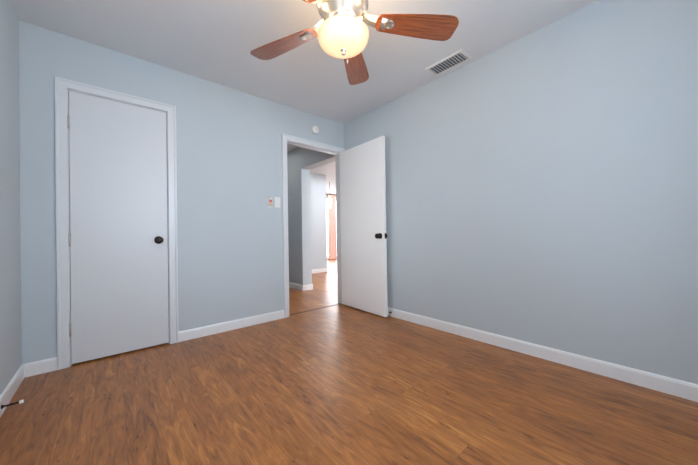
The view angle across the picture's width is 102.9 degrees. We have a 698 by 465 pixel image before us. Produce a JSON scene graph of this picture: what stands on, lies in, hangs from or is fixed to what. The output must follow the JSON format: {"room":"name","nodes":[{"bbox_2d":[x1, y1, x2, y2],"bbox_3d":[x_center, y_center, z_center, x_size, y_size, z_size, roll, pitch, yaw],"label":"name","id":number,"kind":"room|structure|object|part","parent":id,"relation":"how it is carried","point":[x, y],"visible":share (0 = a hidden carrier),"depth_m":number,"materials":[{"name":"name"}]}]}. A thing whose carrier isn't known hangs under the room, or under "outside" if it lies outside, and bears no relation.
{"room":"empty bedroom","nodes":[
{"label":"empty bedroom","id":0,"kind":"room"},
{"bbox_2d":[0,0,21,394],"bbox_3d":[-1.442,-0.251,0.878,0.120,2.440,4.569,-1,0,-41],"label":"wall","id":1,"kind":"structure","parent":0,"point":[10,302],"depth_m":1.70,"materials":[{"name":"blue paint"}]},
{"bbox_2d":[0,363,27,416],"bbox_3d":[-1.090,0.916,0.585,0.013,0.092,3.459,-1,0,-41],"label":"baseboard","id":2,"kind":"structure","parent":1,"relation":"attached to","point":[6,396],"depth_m":1.68,"materials":[{"name":"white paint"}]},
{"bbox_2d":[1,400,23,408],"bbox_3d":[-1.829,0.932,1.513,0.078,0.022,0.022,-1,0,-41],"label":"door stop","id":3,"kind":"object","parent":2,"relation":"attached to","point":[19,402],"visible":1,"depth_m":1.51,"materials":[{"name":"black metal"}]},
{"bbox_2d":[19,20,343,363],"bbox_3d":[-1.187,-0.244,2.885,2.886,2.440,0.120,-1,0,-41],"label":"wall","id":4,"kind":"structure","parent":0,"point":[229,221],"depth_m":2.59,"materials":[{"name":"blue paint"}]},
{"bbox_2d":[67,115,71,336],"bbox_3d":[-2.055,-0.050,2.046,0.013,1.630,0.013,-1,0,-41],"label":"closet door hinges","id":5,"kind":"object","parent":4,"relation":"attached to","point":[69,234],"visible":1,"depth_m":2.04,"materials":[{"name":"white paint"}]},
{"bbox_2d":[55,76,178,369],"bbox_3d":[-1.866,-0.046,2.296,0.652,2.059,0.122,-1,0,-41],"label":"door frame","id":6,"kind":"structure","parent":4,"relation":"attached to","point":[68,90],"depth_m":2.08,"materials":[{"name":"white paint"}]},
{"bbox_2d":[69,91,168,363],"bbox_3d":[-1.839,-0.043,2.265,0.608,2.023,0.163,-1,0,-41],"label":"closet door","id":7,"kind":"structure","parent":4,"relation":"in","point":[118,225],"depth_m":2.23,"materials":[{"name":"white paint"}]},
{"bbox_3d":[-1.644,0.064,2.431,0.098,0.066,0.163,-1,0,-41],"label":"knob","id":8,"kind":"part","parent":7,"relation":"part of","materials":[{"name":"black metal"}]},
{"bbox_2d":[178,310,284,341],"bbox_3d":[-1.131,0.929,2.825,1.042,0.092,0.013,-1,0,-41],"label":"baseboard","id":9,"kind":"structure","parent":4,"relation":"attached to","point":[189,334],"depth_m":2.76,"materials":[{"name":"white paint"}]},
{"bbox_2d":[267,196,272,206],"bbox_3d":[-0.868,-0.339,3.065,0.057,0.122,0.025,-1,0,-41],"label":"thermostat","id":10,"kind":"object","parent":4,"relation":"attached to","point":[269,201],"visible":1,"depth_m":3.05,"materials":[{"name":"white plastic"}]},
{"bbox_2d":[274,197,279,207],"bbox_3d":[-0.804,-0.341,3.131,0.072,0.120,0.009,-1,0,-41],"label":"switch plate","id":11,"kind":"object","parent":4,"relation":"attached to","point":[276,202],"visible":1,"depth_m":3.13,"materials":[{"name":"white plastic"}]},
{"bbox_2d":[282,133,344,317],"bbox_3d":[-0.398,-0.082,3.469,0.928,2.099,0.022,-1,0,-41],"label":"trim","id":12,"kind":"structure","parent":4,"relation":"attached to","point":[285,138],"depth_m":3.19,"materials":[{"name":"white paint"}]},
{"bbox_2d":[287,141,341,302],"bbox_3d":[-0.436,-0.057,3.529,0.852,2.051,0.122,-1,0,-41],"label":"door frame","id":13,"kind":"structure","parent":4,"relation":"attached to","point":[291,143],"depth_m":3.78,"materials":[{"name":"white paint"}]},
{"bbox_2d":[311,125,318,133],"bbox_3d":[-0.418,-1.282,3.464,0.104,0.104,0.035,-1,0,-41],"label":"smoke detector","id":14,"kind":"object","parent":4,"relation":"attached to","point":[314,129],"visible":1,"depth_m":3.45,"materials":[{"name":"white plastic"}]},
{"bbox_2d":[335,155,337,292],"bbox_3d":[-0.490,-0.080,3.576,0.928,2.099,0.022,-1,0,-41],"label":"trim","id":15,"kind":"structure","parent":4,"relation":"attached to","point":[336,225],"depth_m":3.85,"materials":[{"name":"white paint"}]},
{"bbox_2d":[339,136,387,316],"bbox_3d":[0.155,-0.063,3.406,0.163,2.015,0.816,-1,0,-39],"label":"entry door","id":16,"kind":"structure","parent":4,"relation":"in","point":[363,228],"depth_m":3.34,"materials":[{"name":"white paint"}]},
{"bbox_3d":[0.378,0.039,3.130,0.163,0.066,0.109,-1,0,-39],"label":"knob","id":17,"kind":"part","parent":16,"relation":"part of","materials":[{"name":"black metal"}]},
{"bbox_2d":[11,0,598,194],"bbox_3d":[0.078,-1.531,5.241,8.500,0.120,9.520,-1,0,-41],"label":"ceiling","id":18,"kind":"structure","parent":0,"point":[217,41],"depth_m":2.13,"materials":[{"name":"paint"}]},
{"bbox_2d":[250,0,458,84],"bbox_3d":[-0.060,-1.210,1.501,1.241,0.556,1.276,-1,0,-41],"label":"ceiling fan","id":19,"kind":"object","parent":18,"relation":"hanging from","point":[339,30],"visible":1,"depth_m":1.56,"materials":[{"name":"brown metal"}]},
{"bbox_3d":[-0.406,-1.167,1.736,0.477,0.006,0.158,-1,11,28],"label":"blade","id":20,"kind":"part","parent":19,"relation":"part of","materials":[{"name":"brown wood"}]},
{"bbox_3d":[-0.340,-1.171,1.242,0.477,0.006,0.158,-1,11,-44],"label":"blade","id":21,"kind":"part","parent":19,"relation":"part of","materials":[{"name":"brown wood"}]},
{"bbox_3d":[-0.031,-1.047,1.534,0.286,0.082,0.286,-1,0,-41],"label":"lamp shade","id":22,"kind":"part","parent":19,"relation":"part of","materials":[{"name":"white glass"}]},
{"bbox_3d":[0.043,-1.173,1.951,0.158,0.006,0.477,-12,-2,10],"label":"blade","id":23,"kind":"part","parent":19,"relation":"part of","materials":[{"name":"brown wood"}]},
{"bbox_3d":[0.387,-1.180,1.591,0.477,0.006,0.158,-1,-11,-8],"label":"blade","id":24,"kind":"part","parent":19,"relation":"part of","materials":[{"name":"brown wood"}]},
{"bbox_2d":[425,49,471,76],"bbox_3d":[0.876,-1.492,2.465,0.182,0.014,0.350,-1,0,-41],"label":"ceiling vent","id":25,"kind":"object","parent":18,"relation":"in","point":[451,61],"visible":1,"depth_m":2.45,"materials":[{"name":"white plastic"}]},
{"bbox_2d":[310,173,326,269],"bbox_3d":[-2.003,-0.207,7.530,1.525,2.440,2.620,-1,0,-41],"label":"wall","id":26,"kind":"structure","parent":0,"point":[318,224],"depth_m":6.88,"materials":[{"name":"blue paint"}]},
{"bbox_2d":[312,269,327,272],"bbox_3d":[-1.116,0.948,6.534,1.500,0.092,0.013,-1,0,-41],"label":"baseboard","id":27,"kind":"structure","parent":26,"relation":"attached to","point":[315,270],"depth_m":6.86,"materials":[{"name":"white paint"}]},
{"bbox_2d":[326,196,336,258],"bbox_3d":[-0.676,-0.192,10.460,1.570,2.340,0.108,-1,0,-41],"label":"window","id":28,"kind":"structure","parent":26,"relation":"in","point":[327,225],"depth_m":10.41,"materials":[{"name":"white paint"}]},
{"bbox_2d":[328,194,336,258],"bbox_3d":[-0.611,-0.226,10.384,1.950,2.396,0.047,-1,0,-41],"label":"curtain","id":29,"kind":"object","parent":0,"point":[332,241],"visible":0.81,"depth_m":10.36,"materials":[{"name":"fabric"}]},
{"bbox_2d":[0,259,697,464],"bbox_3d":[0.117,1.029,5.228,8.500,0.120,9.520,-1,0,-41],"label":"floor","id":30,"kind":"structure","parent":0,"point":[341,384],"depth_m":1.53,"materials":[{"name":"laminate"}]},
{"bbox_2d":[289,303,341,315],"bbox_3d":[-0.417,0.966,3.520,0.812,0.004,0.044,-1,0,-41],"label":"threshold","id":31,"kind":"object","parent":30,"relation":"on","point":[314,309],"depth_m":3.49,"materials":[{"name":"brown wood"}]},
{"bbox_2d":[287,0,697,383],"bbox_3d":[-0.622,-0.243,4.601,0.210,2.440,8.900,-1,0,-41],"label":"wall","id":32,"kind":"structure","parent":0,"point":[542,186],"depth_m":1.98,"materials":[{"name":"blue paint"}]},
{"bbox_2d":[289,282,303,290],"bbox_3d":[-2.171,0.963,6.286,0.013,0.092,4.293,-1,0,-41],"label":"baseboard","id":33,"kind":"structure","parent":32,"relation":"attached to","point":[292,285],"depth_m":4.81,"materials":[{"name":"white paint"}]},
{"bbox_2d":[304,284,312,288],"bbox_3d":[-1.164,0.943,5.412,0.013,0.092,1.653,-1,0,-41],"label":"baseboard","id":34,"kind":"structure","parent":32,"relation":"attached to","point":[310,286],"depth_m":4.74,"materials":[{"name":"white paint"}]},
{"bbox_2d":[388,307,697,401],"bbox_3d":[1.087,0.894,2.461,0.013,0.092,3.459,-1,0,-41],"label":"baseboard","id":35,"kind":"structure","parent":32,"relation":"attached to","point":[672,386],"depth_m":1.93,"materials":[{"name":"white paint"}]}
]}

